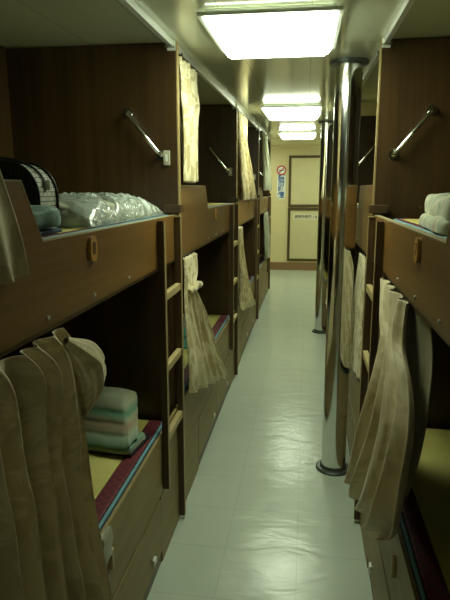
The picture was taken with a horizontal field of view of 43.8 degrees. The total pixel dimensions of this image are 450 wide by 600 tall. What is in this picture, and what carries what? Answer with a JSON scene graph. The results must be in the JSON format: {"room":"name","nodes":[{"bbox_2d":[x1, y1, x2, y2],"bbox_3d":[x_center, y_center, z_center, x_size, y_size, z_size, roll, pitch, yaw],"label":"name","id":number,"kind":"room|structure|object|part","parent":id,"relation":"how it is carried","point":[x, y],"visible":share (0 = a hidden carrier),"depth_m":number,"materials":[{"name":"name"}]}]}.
{"room":"dormitory","nodes":[
{"label":"dormitory","id":0,"kind":"room"},
{"bbox_2d":[0,45,13,359],"bbox_3d":[-0.804,-0.357,3.549,0.060,2.300,10.000,2,11,8],"label":"wall","id":1,"kind":"structure","parent":0,"point":[6,140],"depth_m":2.36,"materials":[{"name":"brown wood"}]},
{"bbox_2d":[0,0,449,145],"bbox_3d":[0.502,-1.501,4.196,2.481,0.315,12.270,2,11,8],"label":"ceiling","id":2,"kind":"structure","parent":0,"point":[251,83],"depth_m":2.17,"materials":[{"name":"paint"}]},
{"bbox_2d":[119,0,174,50],"bbox_3d":[-0.351,-0.816,1.312,0.036,0.072,1.922,2,11,8],"label":"track","id":3,"kind":"object","parent":2,"relation":"attached to","point":[131,5],"visible":1,"depth_m":1.92,"materials":[{"name":"metal"}]},
{"bbox_2d":[0,170,28,283],"bbox_3d":[-0.417,-0.325,0.744,0.040,0.672,0.527,2,11,8],"label":"curtain","id":4,"kind":"object","parent":3,"relation":"hanging from","point":[13,259],"visible":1,"depth_m":0.99,"materials":[{"name":"beige fabric"}]},
{"bbox_2d":[179,47,236,108],"bbox_3d":[-0.066,-1.242,3.246,0.036,0.072,1.922,2,11,8],"label":"track","id":5,"kind":"object","parent":2,"relation":"attached to","point":[185,57],"visible":0.75,"depth_m":2.97,"materials":[{"name":"metal"}]},
{"bbox_2d":[179,56,199,182],"bbox_3d":[-0.154,-0.793,2.550,0.057,0.511,0.397,2,11,9],"label":"curtain","id":6,"kind":"object","parent":5,"relation":"hanging from","point":[188,90],"visible":0.98,"depth_m":2.44,"materials":[{"name":"beige fabric"}]},
{"bbox_2d":[238,107,258,129],"bbox_3d":[0.218,-1.668,5.179,0.036,0.072,1.922,2,11,8],"label":"track","id":7,"kind":"object","parent":2,"relation":"attached to","point":[239,109],"visible":0.75,"depth_m":5.17,"materials":[{"name":"metal"}]},
{"bbox_2d":[237,111,256,199],"bbox_3d":[0.208,-1.236,4.962,0.077,0.687,1.341,2,11,8],"label":"curtain","id":8,"kind":"object","parent":7,"relation":"hanging from","point":[248,191],"visible":0.97,"depth_m":4.54,"materials":[{"name":"beige fabric"}]},
{"bbox_2d":[197,4,343,58],"bbox_3d":[0.179,-0.967,2.048,0.464,0.058,0.564,2,13,8],"label":"ceiling light","id":9,"kind":"object","parent":2,"relation":"attached to","point":[297,30],"visible":1,"depth_m":1.86,"materials":[{"name":"white plastic"}]},
{"bbox_2d":[260,104,322,120],"bbox_3d":[0.545,-1.515,4.533,0.464,0.058,0.684,2,13,8],"label":"ceiling light","id":10,"kind":"object","parent":2,"relation":"attached to","point":[282,111],"visible":1,"depth_m":4.25,"materials":[{"name":"white plastic"}]},
{"bbox_2d":[278,131,316,139],"bbox_3d":[0.915,-2.069,7.047,0.464,0.058,0.684,2,13,8],"label":"ceiling light","id":11,"kind":"object","parent":2,"relation":"attached to","point":[285,135],"visible":1,"depth_m":6.75,"materials":[{"name":"white plastic"}]},
{"bbox_2d":[362,46,379,86],"bbox_3d":[0.781,-1.236,3.205,0.036,0.072,1.922,2,11,8],"label":"track","id":12,"kind":"object","parent":2,"relation":"attached to","point":[375,59],"visible":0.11,"depth_m":2.67,"materials":[{"name":"metal"}]},
{"bbox_2d":[382,0,414,47],"bbox_3d":[0.497,-0.809,1.271,0.036,0.072,1.922,2,11,8],"label":"track","id":13,"kind":"object","parent":2,"relation":"attached to","point":[407,4],"visible":1,"depth_m":1.91,"materials":[{"name":"metal"}]},
{"bbox_3d":[0.503,-2.095,7.113,0.036,0.072,1.922,2,11,8],"label":"track","id":14,"kind":"object","parent":2,"relation":"attached to","visible":0},
{"bbox_2d":[260,131,271,190],"bbox_3d":[0.535,-1.740,7.153,0.062,0.673,1.699,2,11,8],"label":"curtain","id":15,"kind":"object","parent":14,"relation":"hanging from","point":[267,180],"visible":1,"depth_m":6.81,"materials":[{"name":"beige fabric"}]},
{"bbox_2d":[147,270,372,599],"bbox_3d":[0.502,0.633,4.620,2.481,0.060,12.270,2,11,8],"label":"floor","id":16,"kind":"structure","parent":0,"point":[260,521],"depth_m":2.79,"materials":[{"name":"tile"}]},
{"bbox_2d":[0,179,179,599],"bbox_3d":[-0.694,0.432,1.609,0.741,1.508,1.960,2,11,8],"label":"bunk bed","id":17,"kind":"object","parent":16,"relation":"on","point":[100,286],"visible":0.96,"depth_m":1.89,"materials":[{"name":"brown wood"}]},
{"bbox_2d":[0,328,112,599],"bbox_3d":[-0.359,0.598,1.105,0.129,0.987,0.805,1,11,7],"label":"curtain","id":18,"kind":"object","parent":17,"relation":"hanging from","point":[51,547],"visible":1,"depth_m":1.12,"materials":[{"name":"beige fabric"}]},
{"bbox_3d":[-0.349,0.011,1.475,0.012,0.011,1.940,2,11,8],"label":"curtain rail","id":19,"kind":"part","parent":17,"relation":"part of","materials":[{"name":"brown wood"}]},
{"bbox_3d":[-0.591,0.160,2.437,0.699,0.720,0.213,2,11,8],"label":"foot panel","id":20,"kind":"part","parent":17,"relation":"part of","materials":[{"name":"brown wood"}]},
{"bbox_3d":[-0.337,-0.131,1.429,0.008,0.064,0.044,2,11,8],"label":"number plate","id":21,"kind":"part","parent":17,"relation":"part of","materials":[{"name":"brown wood"}]},
{"bbox_2d":[42,215,166,238],"bbox_3d":[-0.704,-0.121,1.500,0.684,0.136,1.900,2,11,8],"label":"mat","id":22,"kind":"object","parent":17,"relation":"on","point":[65,230],"visible":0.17,"depth_m":1.50,"materials":[{"name":"fabric"}]},
{"bbox_2d":[0,156,59,227],"bbox_3d":[-0.588,-0.279,1.457,0.286,0.186,0.112,2,11,8],"label":"bag","id":23,"kind":"object","parent":22,"relation":"on","point":[40,187],"visible":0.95,"depth_m":1.40,"materials":[{"name":"black fabric"}]},
{"bbox_3d":[-0.610,-0.359,1.445,0.190,0.025,0.012,2,11,8],"label":"handle","id":24,"kind":"part","parent":23,"relation":"part of","materials":[{"name":"black fabric"}]},
{"bbox_3d":[-0.597,-0.261,1.408,0.274,0.170,0.004,2,11,8],"label":"panel","id":25,"kind":"part","parent":23,"relation":"part of","materials":[{"name":"black fabric"}]},
{"bbox_3d":[-0.582,-0.282,1.510,0.274,0.170,0.004,2,11,8],"label":"panel","id":26,"kind":"part","parent":23,"relation":"part of","materials":[{"name":"white fabric"}]},
{"bbox_3d":[-0.456,-0.295,1.435,0.020,0.025,0.008,2,11,8],"label":"zip pull","id":27,"kind":"part","parent":23,"relation":"part of","materials":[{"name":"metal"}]},
{"bbox_2d":[39,228,61,235],"bbox_3d":[-0.466,-0.155,1.294,0.100,0.010,0.200,2,11,8],"label":"book","id":28,"kind":"object","parent":22,"relation":"on","point":[48,230],"visible":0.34,"depth_m":1.33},
{"bbox_2d":[30,205,60,229],"bbox_3d":[-0.462,-0.192,1.299,0.134,0.058,0.172,2,11,8],"label":"folded cloth","id":29,"kind":"object","parent":28,"relation":"on","point":[46,216],"visible":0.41,"depth_m":1.28,"materials":[{"name":"fabric"}]},
{"bbox_2d":[58,192,164,227],"bbox_3d":[-0.474,-0.323,1.921,0.344,0.093,0.810,2,11,8],"label":"bedding","id":30,"kind":"object","parent":22,"relation":"on","point":[77,210],"visible":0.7,"depth_m":1.66,"materials":[{"name":"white plastic"}]},
{"bbox_2d":[101,526,112,564],"bbox_3d":[-0.334,0.687,1.559,0.024,0.090,0.080,2,11,8],"label":"hand towel","id":31,"kind":"object","parent":17,"relation":"hanging from","point":[107,535],"visible":0.67,"depth_m":1.56,"materials":[{"name":"white fabric"}]},
{"bbox_3d":[-0.331,0.754,1.635,0.012,0.065,0.018,2,11,8],"label":"handle","id":32,"kind":"part","parent":17,"relation":"part of","materials":[{"name":"brown wood"}]},
{"bbox_2d":[88,420,161,531],"bbox_3d":[-0.712,0.674,1.550,0.698,0.045,1.688,2,11,8],"label":"mat","id":33,"kind":"object","parent":17,"relation":"on","point":[111,475],"visible":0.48,"depth_m":1.90,"materials":[{"name":"yellow fabric"}]},
{"bbox_2d":[88,434,149,457],"bbox_3d":[-0.450,0.532,2.111,0.290,0.014,0.175,3,12,15],"label":"pad","id":34,"kind":"object","parent":33,"relation":"on","point":[147,436],"visible":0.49,"depth_m":2.02,"materials":[{"name":"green fabric"}]},
{"bbox_2d":[82,386,144,454],"bbox_3d":[-0.469,0.438,2.100,0.328,0.173,0.206,3,12,16],"label":"quilt","id":35,"kind":"object","parent":34,"relation":"on","point":[111,426],"visible":0.7,"depth_m":2.04,"materials":[{"name":"green fabric"}]},
{"bbox_3d":[-0.304,0.960,1.955,0.014,0.226,0.598,2,11,8],"label":"drawer","id":36,"kind":"part","parent":17,"relation":"part of","materials":[{"name":"brown wood"}]},
{"bbox_3d":[-0.234,0.886,2.442,0.012,0.292,0.383,2,11,8],"label":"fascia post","id":37,"kind":"part","parent":17,"relation":"part of","materials":[{"name":"brown wood"}]},
{"bbox_2d":[157,205,185,515],"bbox_3d":[-0.235,0.318,2.342,0.080,1.405,0.358,2,11,8],"label":"ladder","id":38,"kind":"object","parent":17,"relation":"attached to","point":[168,429],"visible":1,"depth_m":2.30,"materials":[{"name":"brown wood"}]},
{"bbox_3d":[-0.234,0.233,2.154,0.024,1.066,0.026,2,11,8],"label":"rail","id":39,"kind":"part","parent":38,"relation":"part of","materials":[{"name":"brown wood"}]},
{"bbox_3d":[-0.195,0.322,2.449,0.024,1.356,0.026,2,11,8],"label":"rail","id":40,"kind":"part","parent":38,"relation":"part of","materials":[{"name":"brown wood"}]},
{"bbox_2d":[6,42,180,406],"bbox_3d":[-0.558,-0.033,2.504,0.734,2.071,0.082,2,11,8],"label":"partition panel","id":41,"kind":"object","parent":16,"relation":"on","point":[97,118],"visible":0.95,"depth_m":2.36,"materials":[{"name":"brown wood"}]},
{"bbox_3d":[-0.338,-0.690,2.322,0.158,0.187,0.044,2,11,8],"label":"grab rail","id":42,"kind":"part","parent":41,"relation":"part of","materials":[{"name":"metal"}]},
{"bbox_2d":[163,150,169,164],"bbox_3d":[-0.244,-0.595,2.345,0.028,0.060,0.009,2,11,8],"label":"socket","id":43,"kind":"object","parent":41,"relation":"attached to","point":[166,153],"depth_m":2.34,"materials":[{"name":"white plastic"}]},
{"bbox_2d":[181,185,234,499],"bbox_3d":[-0.410,0.047,3.551,0.741,1.508,1.960,2,11,8],"label":"bunk bed","id":44,"kind":"object","parent":16,"relation":"on","point":[205,230],"visible":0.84,"depth_m":3.40,"materials":[{"name":"brown wood"}]},
{"bbox_3d":[-0.174,0.806,2.844,0.012,0.292,0.358,2,11,8],"label":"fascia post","id":45,"kind":"part","parent":44,"relation":"part of","materials":[{"name":"brown wood"}]},
{"bbox_2d":[182,252,228,393],"bbox_3d":[-0.087,0.149,3.007,0.079,0.851,0.938,2,11,10],"label":"curtain","id":46,"kind":"object","parent":44,"relation":"hanging from","point":[206,366],"visible":0.99,"depth_m":2.70,"materials":[{"name":"beige fabric"}]},
{"bbox_3d":[-0.306,-0.226,4.379,0.699,0.720,0.213,2,11,8],"label":"foot panel","id":47,"kind":"part","parent":44,"relation":"part of","materials":[{"name":"brown wood"}]},
{"bbox_2d":[183,314,229,391],"bbox_3d":[-0.427,0.289,3.492,0.698,0.045,1.688,2,11,8],"label":"mat","id":48,"kind":"object","parent":44,"relation":"on","point":[218,322],"visible":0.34,"depth_m":3.84,"materials":[{"name":"yellow fabric"}]},
{"bbox_2d":[183,316,186,348],"bbox_3d":[-0.344,0.190,3.487,0.348,0.146,0.348,-1,11,-3],"label":"quilt","id":49,"kind":"object","parent":48,"relation":"on","point":[184,326],"visible":0.07,"depth_m":3.33,"materials":[{"name":"green fabric"}]},
{"bbox_3d":[-0.105,0.691,3.310,0.014,0.226,0.599,2,11,8],"label":"drawer","id":50,"kind":"part","parent":44,"relation":"part of","materials":[{"name":"brown wood"}]},
{"bbox_3d":[-0.065,-0.375,3.416,0.012,0.011,1.940,2,11,8],"label":"curtain rail","id":51,"kind":"part","parent":44,"relation":"part of","materials":[{"name":"brown wood"}]},
{"bbox_2d":[208,203,229,207],"bbox_3d":[-0.419,-0.507,3.442,0.684,0.136,1.900,2,11,8],"label":"mat","id":52,"kind":"object","parent":44,"relation":"on","point":[209,204],"visible":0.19,"depth_m":3.86,"materials":[{"name":"yellow fabric"}]},
{"bbox_3d":[-0.019,0.574,3.897,0.014,0.226,0.598,2,11,8],"label":"drawer","id":53,"kind":"part","parent":44,"relation":"part of","materials":[{"name":"brown wood"}]},
{"bbox_3d":[0.051,0.501,4.383,0.012,0.292,0.383,2,11,8],"label":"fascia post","id":54,"kind":"part","parent":44,"relation":"part of","materials":[{"name":"brown wood"}]},
{"bbox_2d":[229,198,238,374],"bbox_3d":[0.049,-0.067,4.284,0.080,1.405,0.358,2,11,8],"label":"ladder","id":55,"kind":"object","parent":44,"relation":"attached to","point":[233,281],"visible":1,"depth_m":4.25,"materials":[{"name":"brown wood"}]},
{"bbox_3d":[0.050,-0.153,4.096,0.024,1.066,0.026,2,11,8],"label":"rail","id":56,"kind":"part","parent":55,"relation":"part of","materials":[{"name":"brown wood"}]},
{"bbox_3d":[0.089,-0.063,4.391,0.024,1.356,0.026,2,11,8],"label":"rail","id":57,"kind":"part","parent":55,"relation":"part of","materials":[{"name":"brown wood"}]},
{"bbox_2d":[180,104,237,309],"bbox_3d":[-0.274,-0.439,4.442,0.734,2.112,0.082,2,11,8],"label":"partition panel","id":58,"kind":"object","parent":16,"relation":"on","point":[217,124],"visible":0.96,"depth_m":4.28,"materials":[{"name":"brown wood"}]},
{"bbox_3d":[-0.053,-1.075,4.264,0.158,0.187,0.044,2,11,8],"label":"grab rail","id":59,"kind":"part","parent":58,"relation":"part of","materials":[{"name":"metal"}]},
{"bbox_2d":[228,168,231,175],"bbox_3d":[0.041,-0.981,4.287,0.028,0.060,0.009,2,11,8],"label":"socket","id":60,"kind":"object","parent":58,"relation":"attached to","point":[229,169],"depth_m":4.28,"materials":[{"name":"white plastic"}]},
{"bbox_2d":[237,187,257,365],"bbox_3d":[-0.125,-0.339,5.492,0.741,1.508,1.960,2,11,8],"label":"bunk bed","id":61,"kind":"object","parent":16,"relation":"on","point":[246,318],"visible":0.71,"depth_m":5.66,"materials":[{"name":"brown wood"}]},
{"bbox_3d":[0.110,0.421,4.786,0.012,0.292,0.358,2,11,8],"label":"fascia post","id":62,"kind":"part","parent":61,"relation":"part of","materials":[{"name":"brown wood"}]},
{"bbox_3d":[0.179,0.305,5.252,0.014,0.226,0.599,2,11,8],"label":"drawer","id":63,"kind":"part","parent":61,"relation":"part of","materials":[{"name":"brown wood"}]},
{"bbox_2d":[238,275,253,284],"bbox_3d":[-0.143,-0.097,5.434,0.698,0.045,1.688,2,11,8],"label":"mat","id":64,"kind":"object","parent":61,"relation":"on","point":[251,277],"visible":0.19,"depth_m":6.03,"materials":[{"name":"fabric"}]},
{"bbox_2d":[238,226,255,309],"bbox_3d":[0.208,-0.264,5.026,0.078,0.826,1.095,2,11,10],"label":"curtain","id":65,"kind":"object","parent":61,"relation":"hanging from","point":[245,297],"visible":0.91,"depth_m":4.63,"materials":[{"name":"beige fabric"}]},
{"bbox_3d":[-0.022,-0.612,6.321,0.699,0.720,0.213,2,11,8],"label":"foot panel","id":66,"kind":"part","parent":61,"relation":"part of","materials":[{"name":"brown wood"}]},
{"bbox_3d":[0.265,0.189,5.839,0.014,0.226,0.598,2,11,8],"label":"drawer","id":67,"kind":"part","parent":61,"relation":"part of","materials":[{"name":"brown wood"}]},
{"bbox_3d":[0.336,0.115,6.325,0.012,0.292,0.383,2,11,8],"label":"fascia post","id":68,"kind":"part","parent":61,"relation":"part of","materials":[{"name":"brown wood"}]},
{"bbox_2d":[254,195,259,318],"bbox_3d":[0.334,-0.453,6.226,0.080,1.405,0.358,2,11,8],"label":"ladder","id":69,"kind":"object","parent":61,"relation":"attached to","point":[257,202],"visible":0.9,"depth_m":6.19,"materials":[{"name":"brown wood"}]},
{"bbox_3d":[0.335,-0.538,6.037,0.024,1.066,0.026,2,11,8],"label":"rail","id":70,"kind":"part","parent":69,"relation":"part of","materials":[{"name":"brown wood"}]},
{"bbox_3d":[0.374,-0.449,6.333,0.024,1.356,0.026,2,11,8],"label":"rail","id":71,"kind":"part","parent":69,"relation":"part of","materials":[{"name":"brown wood"}]},
{"bbox_2d":[237,127,259,275],"bbox_3d":[0.011,-0.845,6.380,0.734,2.154,0.082,2,11,8],"label":"partition panel","id":72,"kind":"object","parent":16,"relation":"on","point":[252,133],"visible":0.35,"depth_m":6.19,"materials":[{"name":"brown wood"}]},
{"bbox_2d":[259,187,269,310],"bbox_3d":[0.159,-0.725,7.434,0.741,1.508,1.960,2,11,8],"label":"bunk bed","id":73,"kind":"object","parent":16,"relation":"on","point":[263,274],"visible":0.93,"depth_m":7.49,"materials":[{"name":"brown wood"}]},
{"bbox_2d":[259,255,263,267],"bbox_3d":[0.142,-0.482,7.376,0.698,0.045,1.688,2,11,8],"label":"mat","id":74,"kind":"object","parent":73,"relation":"on","point":[261,257],"visible":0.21,"depth_m":7.60,"materials":[{"name":"grey fabric"}]},
{"bbox_3d":[0.263,-0.997,8.263,0.699,0.720,0.213,2,11,8],"label":"foot panel","id":75,"kind":"part","parent":73,"relation":"part of","materials":[{"name":"brown wood"}]},
{"bbox_3d":[0.464,-0.081,7.194,0.014,0.226,0.599,2,11,8],"label":"drawer","id":76,"kind":"part","parent":73,"relation":"part of","materials":[{"name":"brown wood"}]},
{"bbox_3d":[0.550,-0.197,7.780,0.014,0.226,0.598,2,11,8],"label":"drawer","id":77,"kind":"part","parent":73,"relation":"part of","materials":[{"name":"brown wood"}]},
{"bbox_2d":[263,211,269,259],"bbox_3d":[0.563,-0.863,7.552,0.068,0.635,0.761,2,11,8],"label":"curtain","id":78,"kind":"object","parent":73,"relation":"hanging from","point":[265,215],"visible":1,"depth_m":7.40,"materials":[{"name":"beige fabric"}]},
{"bbox_2d":[266,193,270,288],"bbox_3d":[0.618,-0.838,8.167,0.080,1.405,0.358,2,11,8],"label":"ladder","id":79,"kind":"object","parent":73,"relation":"attached to","point":[267,194],"visible":0.62,"depth_m":8.15,"materials":[{"name":"brown wood"}]},
{"bbox_3d":[0.619,-0.924,7.979,0.024,1.066,0.026,2,11,8],"label":"rail","id":80,"kind":"part","parent":79,"relation":"part of","materials":[{"name":"brown wood"}]},
{"bbox_3d":[0.658,-0.835,8.274,0.024,1.356,0.026,2,11,8],"label":"rail","id":81,"kind":"part","parent":79,"relation":"part of","materials":[{"name":"brown wood"}]},
{"bbox_2d":[259,139,270,211],"bbox_3d":[0.295,-1.251,8.317,0.734,2.196,0.082,2,11,8],"label":"partition panel","id":82,"kind":"object","parent":16,"relation":"on","point":[269,142],"visible":0.09,"depth_m":8.14,"materials":[{"name":"brown wood"}]},
{"bbox_2d":[312,120,333,333],"bbox_3d":[1.016,-0.714,5.749,0.184,2.144,0.184,2,11,8],"label":"support pole","id":83,"kind":"object","parent":16,"relation":"on","point":[326,144],"visible":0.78,"depth_m":5.69,"materials":[{"name":"metal"}]},
{"bbox_2d":[316,57,368,475],"bbox_3d":[0.588,-0.106,2.847,0.184,2.082,0.184,2,11,8],"label":"support pole","id":84,"kind":"object","parent":16,"relation":"on","point":[349,70],"visible":0.91,"depth_m":2.78,"materials":[{"name":"metal"}]},
{"bbox_2d":[347,185,372,454],"bbox_3d":[1.124,0.074,3.414,0.741,1.508,1.960,2,11,8],"label":"bunk bed","id":85,"kind":"object","parent":16,"relation":"on","point":[366,191],"visible":0.04,"depth_m":2.95,"materials":[{"name":"brown wood"}]},
{"bbox_3d":[0.730,0.698,3.272,0.014,0.226,0.599,2,11,8],"label":"drawer","id":86,"kind":"part","parent":85,"relation":"part of","materials":[{"name":"brown wood"}]},
{"bbox_2d":[350,253,365,378],"bbox_3d":[0.675,0.086,2.897,0.024,0.685,0.720,2,11,8],"label":"curtain","id":87,"kind":"object","parent":85,"relation":"hanging from","point":[359,287],"visible":0.85,"depth_m":2.71,"materials":[{"name":"beige fabric"}]},
{"bbox_3d":[1.269,-0.198,4.236,0.699,0.720,0.213,2,11,8],"label":"foot panel","id":88,"kind":"part","parent":85,"relation":"part of","materials":[{"name":"brown wood"}]},
{"bbox_2d":[357,116,375,202],"bbox_3d":[1.267,-0.412,4.304,0.734,2.114,0.082,2,11,8],"label":"partition panel","id":89,"kind":"object","parent":16,"relation":"on","point":[368,123],"visible":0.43,"depth_m":4.19,"materials":[{"name":"brown wood"}]},
{"bbox_3d":[1.041,-1.060,4.189,0.158,0.187,0.044,2,11,8],"label":"grab rail","id":90,"kind":"part","parent":89,"relation":"part of","materials":[{"name":"metal"}]},
{"bbox_2d":[361,102,376,115],"bbox_3d":[1.278,-1.400,4.093,0.710,0.094,0.030,2,11,8],"label":"trim","id":91,"kind":"structure","parent":89,"relation":"attached to","point":[367,108],"depth_m":4.11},
{"bbox_2d":[359,215,449,599],"bbox_3d":[0.840,0.459,1.472,0.741,1.508,1.960,2,11,8],"label":"bunk bed","id":92,"kind":"object","parent":16,"relation":"on","point":[415,261],"visible":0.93,"depth_m":1.59,"materials":[{"name":"brown wood"}]},
{"bbox_3d":[0.603,0.894,2.403,0.012,0.292,0.383,2,11,8],"label":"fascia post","id":93,"kind":"part","parent":92,"relation":"part of","materials":[{"name":"brown wood"}]},
{"bbox_2d":[353,205,387,519],"bbox_3d":[0.608,0.326,2.302,0.080,1.405,0.358,2,11,8],"label":"ladder","id":94,"kind":"object","parent":92,"relation":"attached to","point":[372,293],"visible":0.68,"depth_m":2.28,"materials":[{"name":"brown wood"}]},
{"bbox_3d":[0.599,0.329,2.417,0.024,1.356,0.026,2,11,8],"label":"rail","id":95,"kind":"part","parent":94,"relation":"part of","materials":[{"name":"brown wood"}]},
{"bbox_3d":[0.560,0.239,2.121,0.024,1.066,0.026,2,11,8],"label":"rail","id":96,"kind":"part","parent":94,"relation":"part of","materials":[{"name":"brown wood"}]},
{"bbox_3d":[0.532,0.967,1.917,0.014,0.226,0.598,2,11,8],"label":"drawer","id":97,"kind":"part","parent":92,"relation":"part of","materials":[{"name":"brown wood"}]},
{"bbox_2d":[344,278,432,540],"bbox_3d":[0.479,0.359,1.681,0.162,0.742,0.790,1,11,6],"label":"curtain","id":98,"kind":"object","parent":92,"relation":"hanging from","point":[387,446],"visible":0.98,"depth_m":1.54,"materials":[{"name":"beige fabric"}]},
{"bbox_3d":[0.481,0.761,1.600,0.012,0.065,0.018,2,11,8],"label":"handle","id":99,"kind":"part","parent":92,"relation":"part of","materials":[{"name":"brown wood"}]},
{"bbox_3d":[0.495,0.018,1.435,0.012,0.011,1.940,2,11,8],"label":"curtain rail","id":100,"kind":"part","parent":92,"relation":"part of","materials":[{"name":"brown wood"}]},
{"bbox_3d":[0.984,0.188,2.295,0.699,0.720,0.213,2,11,8],"label":"foot panel","id":101,"kind":"part","parent":92,"relation":"part of","materials":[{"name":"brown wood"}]},
{"bbox_3d":[0.479,-0.124,1.394,0.008,0.064,0.044,2,11,8],"label":"number plate","id":102,"kind":"part","parent":92,"relation":"part of","materials":[{"name":"brown wood"}]},
{"bbox_2d":[393,218,446,238],"bbox_3d":[0.829,-0.067,1.225,0.684,0.136,1.620,2,11,8],"label":"mat","id":103,"kind":"object","parent":92,"relation":"on","point":[414,223],"visible":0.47,"depth_m":1.72,"materials":[{"name":"yellow fabric"}]},
{"bbox_2d":[419,193,449,235],"bbox_3d":[0.770,-0.227,1.433,0.495,0.094,0.529,2,11,12],"label":"quilt","id":104,"kind":"object","parent":103,"relation":"on","point":[436,218],"visible":1,"depth_m":1.38,"materials":[{"name":"white fabric"}]},
{"bbox_2d":[400,428,449,599],"bbox_3d":[0.827,0.702,1.413,0.698,0.045,1.688,2,11,8],"label":"mat","id":105,"kind":"object","parent":92,"relation":"on","point":[425,517],"visible":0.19,"depth_m":1.62,"materials":[{"name":"yellow fabric"}]},
{"bbox_2d":[366,37,449,391],"bbox_3d":[0.982,-0.006,2.366,0.734,2.073,0.082,2,11,8],"label":"partition panel","id":106,"kind":"object","parent":16,"relation":"on","point":[412,154],"visible":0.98,"depth_m":2.26,"materials":[{"name":"brown wood"}]},
{"bbox_3d":[0.756,-0.675,2.247,0.158,0.187,0.044,2,11,8],"label":"grab rail","id":107,"kind":"part","parent":106,"relation":"part of","materials":[{"name":"metal"}]},
{"bbox_2d":[270,146,319,262],"bbox_3d":[1.364,-1.718,10.274,2.401,2.350,0.060,2,11,8],"label":"wall","id":108,"kind":"structure","parent":0,"point":[279,154],"depth_m":10.29,"materials":[{"name":"beige paint"}]},
{"bbox_2d":[276,165,286,198],"bbox_3d":[1.025,-2.148,10.202,0.184,0.602,0.008,2,11,8],"label":"no smoking sign","id":109,"kind":"object","parent":108,"relation":"attached to","point":[281,170],"visible":1,"depth_m":10.20,"materials":[{"name":"white plastic"}]},
{"bbox_2d":[270,262,316,270],"bbox_3d":[1.359,-0.628,10.453,2.281,0.143,0.015,2,11,8],"label":"baseboard","id":110,"kind":"structure","parent":108,"relation":"attached to","point":[273,265],"depth_m":10.46,"materials":[{"name":"brown wood"}]},
{"bbox_2d":[287,208,317,260],"bbox_3d":[1.522,-1.200,10.307,0.740,0.978,0.030,2,11,8],"label":"door","id":111,"kind":"structure","parent":108,"relation":"in","point":[302,235],"depth_m":10.33,"materials":[{"name":"metal"}]},
{"bbox_2d":[293,214,317,219],"bbox_3d":[1.477,-1.520,10.251,0.460,0.100,0.003,2,11,8],"label":"label","id":112,"kind":"object","parent":111,"relation":"attached to","point":[295,216],"visible":1,"depth_m":10.25,"materials":[{"name":"paper"}]},
{"bbox_2d":[288,155,319,206],"bbox_3d":[1.522,-2.144,10.120,0.740,0.913,0.030,2,11,8],"label":"door","id":113,"kind":"structure","parent":108,"relation":"in","point":[304,170],"depth_m":10.13,"materials":[{"name":"metal"}]}
]}

